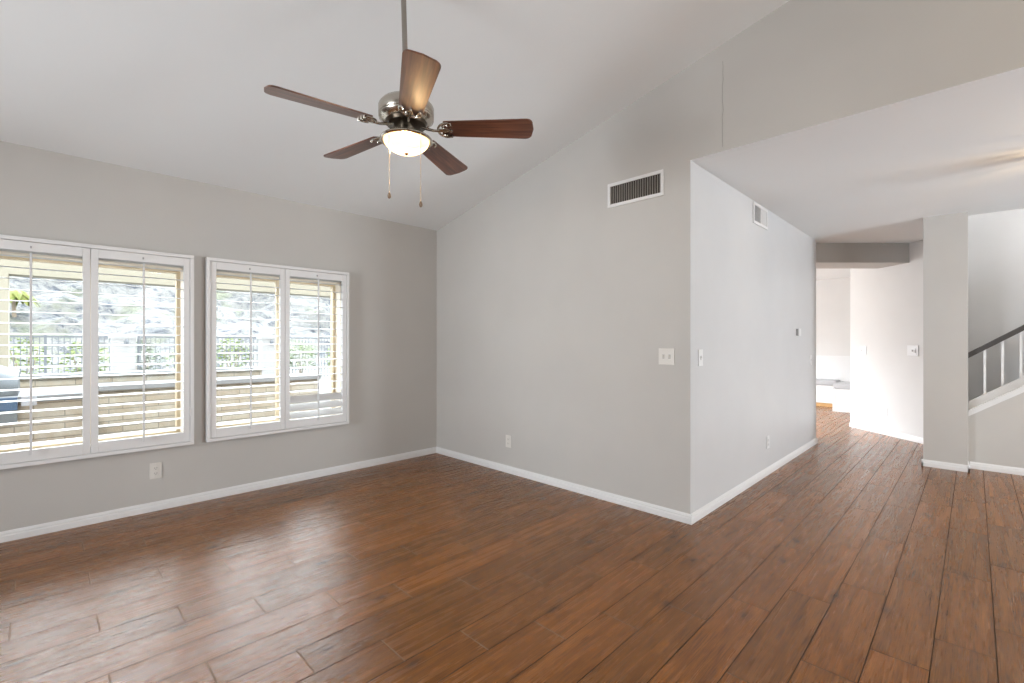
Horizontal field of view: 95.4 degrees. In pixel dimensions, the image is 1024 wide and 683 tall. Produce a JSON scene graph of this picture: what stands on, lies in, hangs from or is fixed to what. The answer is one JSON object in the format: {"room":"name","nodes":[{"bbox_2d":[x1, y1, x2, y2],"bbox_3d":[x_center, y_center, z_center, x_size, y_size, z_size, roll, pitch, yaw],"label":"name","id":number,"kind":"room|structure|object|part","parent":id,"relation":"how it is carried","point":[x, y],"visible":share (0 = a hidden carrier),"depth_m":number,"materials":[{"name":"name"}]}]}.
{"room":"empty living room","nodes":[
{"label":"empty living room","id":0,"kind":"room"},
{"bbox_2d":[0,141,436,531],"bbox_3d":[-3.223,-0.060,3.013,0.220,2.620,6.540,0,0,45],"label":"wall","id":1,"kind":"structure","parent":0,"point":[391,267],"depth_m":3.79,"materials":[{"name":"beige paint"}]},
{"bbox_2d":[0,251,182,452],"bbox_3d":[-2.956,0.080,3.259,0.163,1.290,1.077,0,0,45],"label":"window","id":2,"kind":"structure","parent":1,"relation":"in","point":[178,274],"depth_m":3.47,"materials":[{"name":"beige plastic"}]},
{"bbox_2d":[0,234,193,469],"bbox_3d":[-2.861,0.065,3.164,0.086,1.447,1.179,0,0,45],"label":"plantation shutter","id":3,"kind":"object","parent":2,"relation":"attached to","point":[22,458],"visible":1,"depth_m":3.17,"materials":[{"name":"white wood"}]},
{"bbox_3d":[-3.033,0.078,2.938,0.011,1.276,0.012,0,0,45],"label":"tilt rod","id":4,"kind":"part","parent":3,"relation":"part of","materials":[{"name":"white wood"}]},
{"bbox_3d":[-3.064,0.065,2.969,0.028,1.391,0.560,0,0,45],"label":"shutter panel","id":5,"kind":"part","parent":3,"relation":"part of","materials":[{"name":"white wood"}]},
{"bbox_3d":[-2.668,0.065,3.369,0.028,1.391,0.560,0,0,45],"label":"shutter panel","id":6,"kind":"part","parent":3,"relation":"part of","materials":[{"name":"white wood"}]},
{"bbox_3d":[-2.637,0.078,3.338,0.011,1.276,0.012,0,0,45],"label":"tilt rod","id":7,"kind":"part","parent":3,"relation":"part of","materials":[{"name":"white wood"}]},
{"bbox_2d":[149,462,161,478],"bbox_3d":[-2.634,0.955,3.445,0.009,0.117,0.073,0,0,45],"label":"electrical outlet","id":8,"kind":"object","parent":1,"relation":"attached to","point":[155,469],"visible":1,"depth_m":3.44,"materials":[{"name":"grey plastic"}]},
{"bbox_2d":[0,447,435,542],"bbox_3d":[-3.108,1.217,2.962,0.014,0.066,6.430,0,0,45],"label":"baseboard","id":9,"kind":"structure","parent":1,"relation":"attached to","point":[25,532],"depth_m":3.58,"materials":[{"name":"white wood"}]},
{"bbox_2d":[216,271,340,427],"bbox_3d":[-2.070,0.080,4.153,0.163,1.290,1.060,0,0,45],"label":"window","id":10,"kind":"structure","parent":1,"relation":"in","point":[335,341],"depth_m":4.36,"materials":[{"name":"beige plastic"}]},
{"bbox_2d":[205,257,348,441],"bbox_3d":[-1.978,0.065,4.056,0.086,1.447,1.166,0,0,45],"label":"plantation shutter","id":11,"kind":"object","parent":10,"relation":"attached to","point":[212,434],"visible":1,"depth_m":4.03,"materials":[{"name":"white wood"}]},
{"bbox_3d":[-2.178,0.065,3.863,0.028,1.391,0.554,0,0,45],"label":"shutter panel","id":12,"kind":"part","parent":11,"relation":"part of","materials":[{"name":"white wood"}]},
{"bbox_3d":[-2.147,0.078,3.832,0.011,1.276,0.012,0,0,45],"label":"tilt rod","id":13,"kind":"part","parent":11,"relation":"part of","materials":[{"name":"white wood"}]},
{"bbox_3d":[-1.786,0.065,4.258,0.028,1.391,0.554,0,0,45],"label":"shutter panel","id":14,"kind":"part","parent":11,"relation":"part of","materials":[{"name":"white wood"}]},
{"bbox_3d":[-1.755,0.078,4.227,0.011,1.276,0.012,0,0,45],"label":"tilt rod","id":15,"kind":"part","parent":11,"relation":"part of","materials":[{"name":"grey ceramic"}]},
{"bbox_2d":[0,0,789,230],"bbox_3d":[-0.177,-2.222,0.070,8.750,2.058,6.650,0,0,45],"label":"ceiling","id":16,"kind":"structure","parent":0,"point":[175,88],"depth_m":2.84,"materials":[{"name":"white paint"}]},
{"bbox_2d":[264,0,533,206],"bbox_3d":[-0.537,-1.205,2.228,1.156,1.178,1.156,0,0,45],"label":"ceiling fan","id":17,"kind":"object","parent":16,"relation":"hanging from","point":[408,112],"visible":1,"depth_m":2.16,"materials":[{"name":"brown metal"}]},
{"bbox_3d":[-0.818,-1.017,1.998,0.438,0.007,0.142,0,12,-36],"label":"fan blade","id":18,"kind":"part","parent":17,"relation":"part of","materials":[{"name":"brown wood"}]},
{"bbox_3d":[-0.820,-1.017,2.455,0.438,0.007,0.142,0,12,36],"label":"fan blade","id":19,"kind":"part","parent":17,"relation":"part of","materials":[{"name":"brown wood"}]},
{"bbox_3d":[-0.565,-0.822,2.143,0.004,0.275,0.005,0,0,45],"label":"pull chain","id":20,"kind":"part","parent":17,"relation":"part of","materials":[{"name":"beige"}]},
{"bbox_3d":[-0.505,-0.930,2.228,0.213,0.062,0.213,0,0,45],"label":"lamp shade","id":21,"kind":"part","parent":17,"relation":"part of","materials":[{"name":"white glass"}]},
{"bbox_3d":[-0.383,-1.017,1.859,0.142,0.007,0.438,13,-4,-18],"label":"fan blade","id":22,"kind":"part","parent":17,"relation":"part of","materials":[{"name":"brown wood"}]},
{"bbox_3d":[-0.420,-0.801,2.143,0.004,0.315,0.005,0,0,45],"label":"pull chain","id":23,"kind":"part","parent":17,"relation":"part of","materials":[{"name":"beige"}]},
{"bbox_3d":[-0.386,-1.017,2.599,0.142,0.007,0.438,-13,-4,17],"label":"fan blade","id":24,"kind":"part","parent":17,"relation":"part of","materials":[{"name":"brown wood"}]},
{"bbox_3d":[-0.116,-1.017,2.230,0.438,0.007,0.142,0,-12,0],"label":"fan blade","id":25,"kind":"part","parent":17,"relation":"part of","materials":[{"name":"brown wood"}]},
{"bbox_2d":[0,406,1023,682],"bbox_3d":[2.355,1.310,3.157,9.500,0.120,14.800,0,0,45],"label":"floor","id":26,"kind":"structure","parent":0,"point":[854,560],"depth_m":2.42,"materials":[{"name":"brown wood"}]},
{"bbox_2d":[816,378,840,406],"bbox_3d":[5.323,0.998,9.943,2.760,0.505,0.462,0,0,45],"label":"bench","id":27,"kind":"object","parent":26,"relation":"on","point":[824,387],"visible":0.02,"depth_m":8.96,"materials":[{"name":"white wood"}]},
{"bbox_2d":[816,378,840,385],"bbox_3d":[5.315,0.795,9.935,2.740,0.100,0.425,0,0,45],"label":"seat cushion","id":28,"kind":"object","parent":27,"relation":"on","point":[819,382],"depth_m":8.96,"materials":[{"name":"grey fabric"}]},
{"bbox_2d":[832,381,849,412],"bbox_3d":[6.132,0.998,8.374,0.542,0.505,0.612,0,0,45],"label":"bench","id":29,"kind":"object","parent":26,"relation":"on","point":[841,390],"visible":0.44,"depth_m":8.26,"materials":[{"name":"white wood"}]},
{"bbox_2d":[833,381,849,389],"bbox_3d":[6.128,0.795,8.361,0.510,0.100,0.575,0,0,45],"label":"seat cushion","id":30,"kind":"object","parent":29,"relation":"on","point":[842,385],"depth_m":8.27,"materials":[{"name":"grey fabric"}]},
{"bbox_2d":[437,0,1023,513],"bbox_3d":[2.103,-0.979,2.406,8.600,4.459,0.121,0,0,45],"label":"wall","id":31,"kind":"structure","parent":0,"point":[557,306],"depth_m":3.53,"materials":[{"name":"beige paint"}]},
{"bbox_2d":[506,435,510,447],"bbox_3d":[-0.034,0.950,4.435,0.073,0.117,0.009,0,0,45],"label":"electrical outlet","id":32,"kind":"object","parent":31,"relation":"attached to","point":[508,437],"visible":1,"depth_m":4.43,"materials":[{"name":"grey plastic"}]},
{"bbox_2d":[436,447,691,523],"bbox_3d":[0.187,1.217,4.213,2.933,0.066,0.014,0,0,45],"label":"baseboard","id":33,"kind":"structure","parent":31,"relation":"attached to","point":[672,514],"depth_m":3.85,"materials":[{"name":"white wood"}]},
{"bbox_2d":[608,169,663,207],"bbox_3d":[0.918,-1.138,3.491,0.468,0.186,0.010,0,0,45],"label":"air vent","id":34,"kind":"object","parent":31,"relation":"in","point":[649,185],"visible":1,"depth_m":3.48,"materials":[{"name":"white metal"}]},
{"bbox_2d":[659,348,674,364],"bbox_3d":[1.095,0.107,3.311,0.119,0.117,0.016,0,0,45],"label":"light switch","id":35,"kind":"object","parent":31,"relation":"attached to","point":[666,355],"visible":1,"depth_m":3.31,"materials":[{"name":"grey plastic"}]},
{"bbox_2d":[690,160,815,513],"bbox_3d":[2.445,0.003,4.509,0.115,2.494,3.583,0,0,45],"label":"wall","id":36,"kind":"structure","parent":0,"point":[752,286],"depth_m":3.90,"materials":[{"name":"paint"}]},
{"bbox_2d":[698,349,702,365],"bbox_3d":[1.341,0.115,3.303,0.016,0.117,0.073,0,0,45],"label":"light switch","id":37,"kind":"object","parent":36,"relation":"attached to","point":[700,351],"visible":1,"depth_m":3.30,"materials":[{"name":"white plastic"}]},
{"bbox_2d":[689,437,816,524],"bbox_3d":[2.490,1.217,4.463,0.014,0.066,3.613,0,0,45],"label":"baseboard","id":38,"kind":"structure","parent":36,"relation":"attached to","point":[708,508],"depth_m":3.92,"materials":[{"name":"white wood"}]},
{"bbox_2d":[753,201,767,229],"bbox_3d":[2.256,-1.138,4.231,0.010,0.188,0.398,0,0,45],"label":"air vent","id":39,"kind":"object","parent":36,"relation":"in","point":[760,214],"visible":1,"depth_m":4.23,"materials":[{"name":"white metal"}]},
{"bbox_2d":[766,436,768,448],"bbox_3d":[2.413,0.948,4.388,0.009,0.117,0.073,0,0,45],"label":"electrical outlet","id":40,"kind":"object","parent":36,"relation":"attached to","point":[767,437],"visible":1,"depth_m":4.37,"materials":[{"name":"white plastic"}]},
{"bbox_2d":[796,329,800,335],"bbox_3d":[3.154,-0.102,5.127,0.022,0.080,0.118,0,0,45],"label":"thermostat","id":41,"kind":"object","parent":36,"relation":"attached to","point":[798,331],"visible":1,"depth_m":5.10,"materials":[{"name":"white plastic"}]},
{"bbox_2d":[816,277,849,355],"bbox_3d":[5.692,0.003,10.002,4.200,2.494,0.120,0,0,45],"label":"wall","id":42,"kind":"structure","parent":0,"point":[832,295],"depth_m":9.24,"materials":[{"name":"white paint"}]},
{"bbox_2d":[816,356,849,381],"bbox_3d":[5.551,0.767,10.030,3.720,0.965,0.038,0,0,45],"label":"trim","id":43,"kind":"structure","parent":42,"relation":"attached to","point":[827,367],"depth_m":9.22,"materials":[{"name":"white paint"}]},
{"bbox_2d":[691,67,1023,279],"bbox_3d":[4.672,-1.304,5.494,9.300,0.121,8.119,0,0,45],"label":"ceiling","id":44,"kind":"structure","parent":0,"point":[873,175],"depth_m":3.31,"materials":[{"name":"white paint"}]},
{"bbox_2d":[816,243,908,268],"bbox_3d":[4.431,-1.125,6.126,1.694,0.257,0.481,0,0,0],"label":"beam","id":45,"kind":"structure","parent":44,"relation":"attached to","point":[828,255],"depth_m":5.89,"materials":[{"name":"beige paint"}]},
{"bbox_2d":[850,240,922,437],"bbox_3d":[5.072,0.003,6.105,0.120,2.494,1.511,0,0,-3],"label":"wall","id":46,"kind":"structure","parent":0,"point":[886,303],"depth_m":6.20,"materials":[{"name":"white paint"}]},
{"bbox_2d":[859,346,865,354],"bbox_3d":[4.981,0.125,6.622,0.016,0.117,0.119,0,0,-3],"label":"light switch","id":47,"kind":"object","parent":46,"relation":"attached to","point":[862,349],"visible":1,"depth_m":6.62,"materials":[{"name":"white plastic"}]},
{"bbox_2d":[849,422,922,443],"bbox_3d":[5.005,1.217,6.102,0.014,0.066,1.511,0,0,-3],"label":"baseboard","id":48,"kind":"structure","parent":46,"relation":"attached to","point":[855,425],"depth_m":6.20,"materials":[{"name":"white wood"}]},
{"bbox_2d":[907,345,918,355],"bbox_3d":[5.011,0.115,5.833,0.027,0.130,0.150,0,0,-3],"label":"wall control","id":49,"kind":"object","parent":46,"relation":"attached to","point":[912,350],"visible":1,"depth_m":5.82,"materials":[{"name":"white plastic"}]},
{"bbox_2d":[923,212,967,464],"bbox_3d":[4.362,0.003,4.687,0.320,2.494,0.320,0,0,45],"label":"wall column","id":50,"kind":"structure","parent":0,"point":[945,237],"depth_m":4.57,"materials":[{"name":"beige paint"}]},
{"bbox_2d":[921,459,969,472],"bbox_3d":[4.245,1.217,4.569,0.348,0.066,0.014,0,0,45],"label":"baseboard","id":51,"kind":"structure","parent":50,"relation":"attached to","point":[928,463],"depth_m":4.56,"materials":[{"name":"white wood"}]},
{"bbox_2d":[968,208,1023,400],"bbox_3d":[6.616,-1.350,3.974,4.400,5.200,0.120,0,0,45],"label":"wall","id":52,"kind":"structure","parent":0,"point":[995,239],"depth_m":5.16,"materials":[{"name":"paint"}]},
{"bbox_2d":[968,392,1023,467],"bbox_3d":[5.484,0.034,3.716,2.645,2.432,0.100,0,0,45],"label":"wall","id":53,"kind":"structure","parent":0,"point":[996,432],"depth_m":4.46,"materials":[{"name":"beige paint"}]},
{"bbox_2d":[968,325,1023,415],"bbox_3d":[5.466,-0.508,3.731,2.590,2.493,0.160,0,0,45],"label":"balustrade","id":54,"kind":"object","parent":53,"relation":"on","point":[1016,387],"visible":1,"depth_m":4.47,"materials":[{"name":"white wood"}]},
{"bbox_3d":[5.465,-0.795,3.730,2.590,1.920,0.058,0,0,45],"label":"handrail","id":55,"kind":"part","parent":54,"relation":"part of","materials":[{"name":"grey paint"}]},
{"bbox_3d":[5.466,-0.292,3.731,2.590,1.955,0.035,0,0,45],"label":"rail","id":56,"kind":"part","parent":54,"relation":"part of","materials":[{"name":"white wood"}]},
{"bbox_2d":[970,462,1023,475],"bbox_3d":[5.449,1.217,3.671,2.630,0.066,0.014,0,0,45],"label":"baseboard","id":57,"kind":"structure","parent":53,"relation":"attached to","point":[973,465],"depth_m":4.46,"materials":[{"name":"white wood"}]},
{"label":"outside","id":58,"kind":"structure","parent":0,"visible":0},
{"bbox_2d":[10,276,330,373],"bbox_3d":[-23.505,-8.757,39.497,50.000,20.329,75.000,0,0,45],"label":"hillside","id":59,"kind":"structure","parent":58,"point":[222,324],"depth_m":21.59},
{"bbox_2d":[10,290,41,316],"bbox_3d":[-19.737,-1.026,18.441,1.618,2.058,1.612,0,0,45],"label":"palm tree","id":60,"kind":"object","parent":59,"relation":"on","point":[14,294],"visible":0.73,"depth_m":18.39,"materials":[{"name":"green plant"}]},
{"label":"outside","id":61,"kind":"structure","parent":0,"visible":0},
{"bbox_2d":[290,371,330,408],"bbox_3d":[-6.946,1.345,10.407,15.480,0.090,23.000,0,0,45],"label":"ground","id":62,"kind":"structure","parent":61,"point":[324,385],"depth_m":14.09,"materials":[{"name":"concrete"}]},
{"bbox_2d":[0,273,9,366],"bbox_3d":[-6.679,0.220,5.833,0.360,2.160,0.580,0,0,45],"label":"patio post","id":63,"kind":"object","parent":62,"relation":"on","point":[4,282],"visible":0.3,"depth_m":5.89,"materials":[{"name":"beige paint"}]},
{"bbox_2d":[0,259,330,297],"bbox_3d":[-5.229,-1.105,7.296,0.300,0.490,15.000,0,0,45],"label":"beam","id":64,"kind":"structure","parent":63,"relation":"on","point":[18,272],"depth_m":6.79,"materials":[{"name":"beige paint"}]},
{"bbox_2d":[10,337,51,373],"bbox_3d":[-13.404,0.594,12.766,1.192,1.567,1.179,0,0,45],"label":"shrub","id":65,"kind":"object","parent":62,"relation":"on","point":[17,364],"visible":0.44,"depth_m":12.81,"materials":[{"name":"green plant"}]},
{"bbox_2d":[0,387,82,448],"bbox_3d":[-4.859,0.875,3.479,0.700,0.850,2.500,0,0,45],"label":"wall","id":66,"kind":"structure","parent":62,"relation":"on","point":[59,392],"depth_m":3.97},
{"bbox_2d":[0,365,19,422],"bbox_3d":[-4.533,0.425,3.705,0.645,0.490,0.840,0,0,45],"label":"outdoor grill","id":67,"kind":"object","parent":66,"relation":"on","point":[8,372],"visible":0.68,"depth_m":3.81,"materials":[{"name":"silver metal"}]},
{"bbox_3d":[-4.326,0.507,3.500,0.023,0.105,0.840,0,0,45],"label":"control panel","id":68,"kind":"part","parent":67,"relation":"part of","materials":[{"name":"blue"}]},
{"bbox_2d":[0,365,19,396],"bbox_3d":[-4.559,0.315,3.731,0.571,0.270,0.840,0,0,45],"label":"hood","id":69,"kind":"object","parent":67,"relation":"attached to","point":[8,372],"depth_m":3.86,"materials":[{"name":"silver metal"}]},
{"bbox_2d":[21,396,36,405],"bbox_3d":[-3.988,0.490,3.849,0.008,0.080,0.090,0,0,45],"label":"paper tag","id":70,"kind":"object","parent":66,"relation":"attached to","point":[23,403],"visible":0.79,"depth_m":3.84,"materials":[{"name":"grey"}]},
{"bbox_2d":[0,387,82,402],"bbox_3d":[-4.859,0.477,3.479,0.700,0.055,2.500,0,0,45],"label":"countertop","id":71,"kind":"structure","parent":66,"relation":"on","point":[59,392],"depth_m":4.04,"materials":[{"name":"grey stone"}]},
{"bbox_2d":[55,341,108,372],"bbox_3d":[-12.148,0.658,13.291,1.191,1.438,1.155,0,0,11],"label":"shrub","id":72,"kind":"object","parent":62,"relation":"on","point":[77,342],"visible":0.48,"depth_m":13.15,"materials":[{"name":"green plant"}]},
{"bbox_2d":[108,335,137,370],"bbox_3d":[-10.395,0.570,12.460,0.550,1.460,0.560,0,0,45],"label":"stucco pillar","id":73,"kind":"structure","parent":62,"relation":"on","point":[114,339],"depth_m":12.34,"materials":[{"name":"white concrete"}]},
{"bbox_2d":[20,366,265,388],"bbox_3d":[-4.946,0.823,4.861,0.330,0.955,4.300,0,0,45],"label":"stone wall","id":74,"kind":"structure","parent":62,"relation":"on","point":[66,381],"depth_m":5.19,"materials":[{"name":"beige stone"}]},
{"bbox_2d":[136,340,166,369],"bbox_3d":[-10.941,0.659,13.829,1.156,1.438,1.163,0,0,-4],"label":"shrub","id":75,"kind":"object","parent":62,"relation":"on","point":[147,349],"visible":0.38,"depth_m":13.90,"materials":[{"name":"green plant"}]},
{"bbox_2d":[164,350,173,368],"bbox_3d":[-10.780,0.727,15.416,1.167,1.302,1.214,0,0,45],"label":"shrub","id":76,"kind":"object","parent":62,"relation":"on","point":[166,357],"visible":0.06,"depth_m":15.03,"materials":[{"name":"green plant"}]},
{"bbox_2d":[10,335,330,376],"bbox_3d":[-9.784,0.560,13.567,0.060,1.480,13.508,0,0,45],"label":"metal fence","id":77,"kind":"object","parent":62,"relation":"on","point":[44,336],"visible":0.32,"depth_m":13.06,"materials":[{"name":"grey metal"}]},
{"bbox_3d":[-11.675,0.560,11.659,0.060,1.480,0.050,0,0,45],"label":"fence post","id":78,"kind":"part","parent":77,"relation":"part of","materials":[{"name":"grey metal"}]},
{"bbox_3d":[-10.387,0.560,12.959,0.060,1.480,0.050,0,0,45],"label":"fence post","id":79,"kind":"part","parent":77,"relation":"part of","materials":[{"name":"grey metal"}]},
{"bbox_2d":[98,373,320,437],"bbox_3d":[-3.585,0.875,5.659,0.500,0.850,2.330,0,0,45],"label":"wall","id":80,"kind":"structure","parent":62,"relation":"on","point":[137,388],"depth_m":5.16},
{"bbox_2d":[98,373,320,390],"bbox_3d":[-3.585,0.477,5.659,0.500,0.055,2.330,0,0,45],"label":"countertop","id":81,"kind":"structure","parent":80,"relation":"on","point":[235,381],"depth_m":5.38,"materials":[{"name":"grey stone"}]},
{"bbox_2d":[216,336,252,367],"bbox_3d":[-9.551,0.588,15.929,1.182,1.577,1.216,0,0,45],"label":"shrub","id":82,"kind":"object","parent":62,"relation":"on","point":[237,342],"visible":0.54,"depth_m":15.87,"materials":[{"name":"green plant"}]},
{"bbox_2d":[256,336,274,374],"bbox_3d":[-7.868,0.570,15.010,0.550,1.460,0.500,0,0,45],"label":"stucco pillar","id":83,"kind":"structure","parent":62,"relation":"on","point":[261,339],"depth_m":14.88,"materials":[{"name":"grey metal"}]},
{"bbox_2d":[290,342,316,372],"bbox_3d":[-8.144,0.693,18.021,1.227,1.370,1.215,0,0,45],"label":"shrub","id":84,"kind":"object","parent":62,"relation":"on","point":[300,348],"visible":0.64,"depth_m":17.98,"materials":[{"name":"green plant"}]}
]}

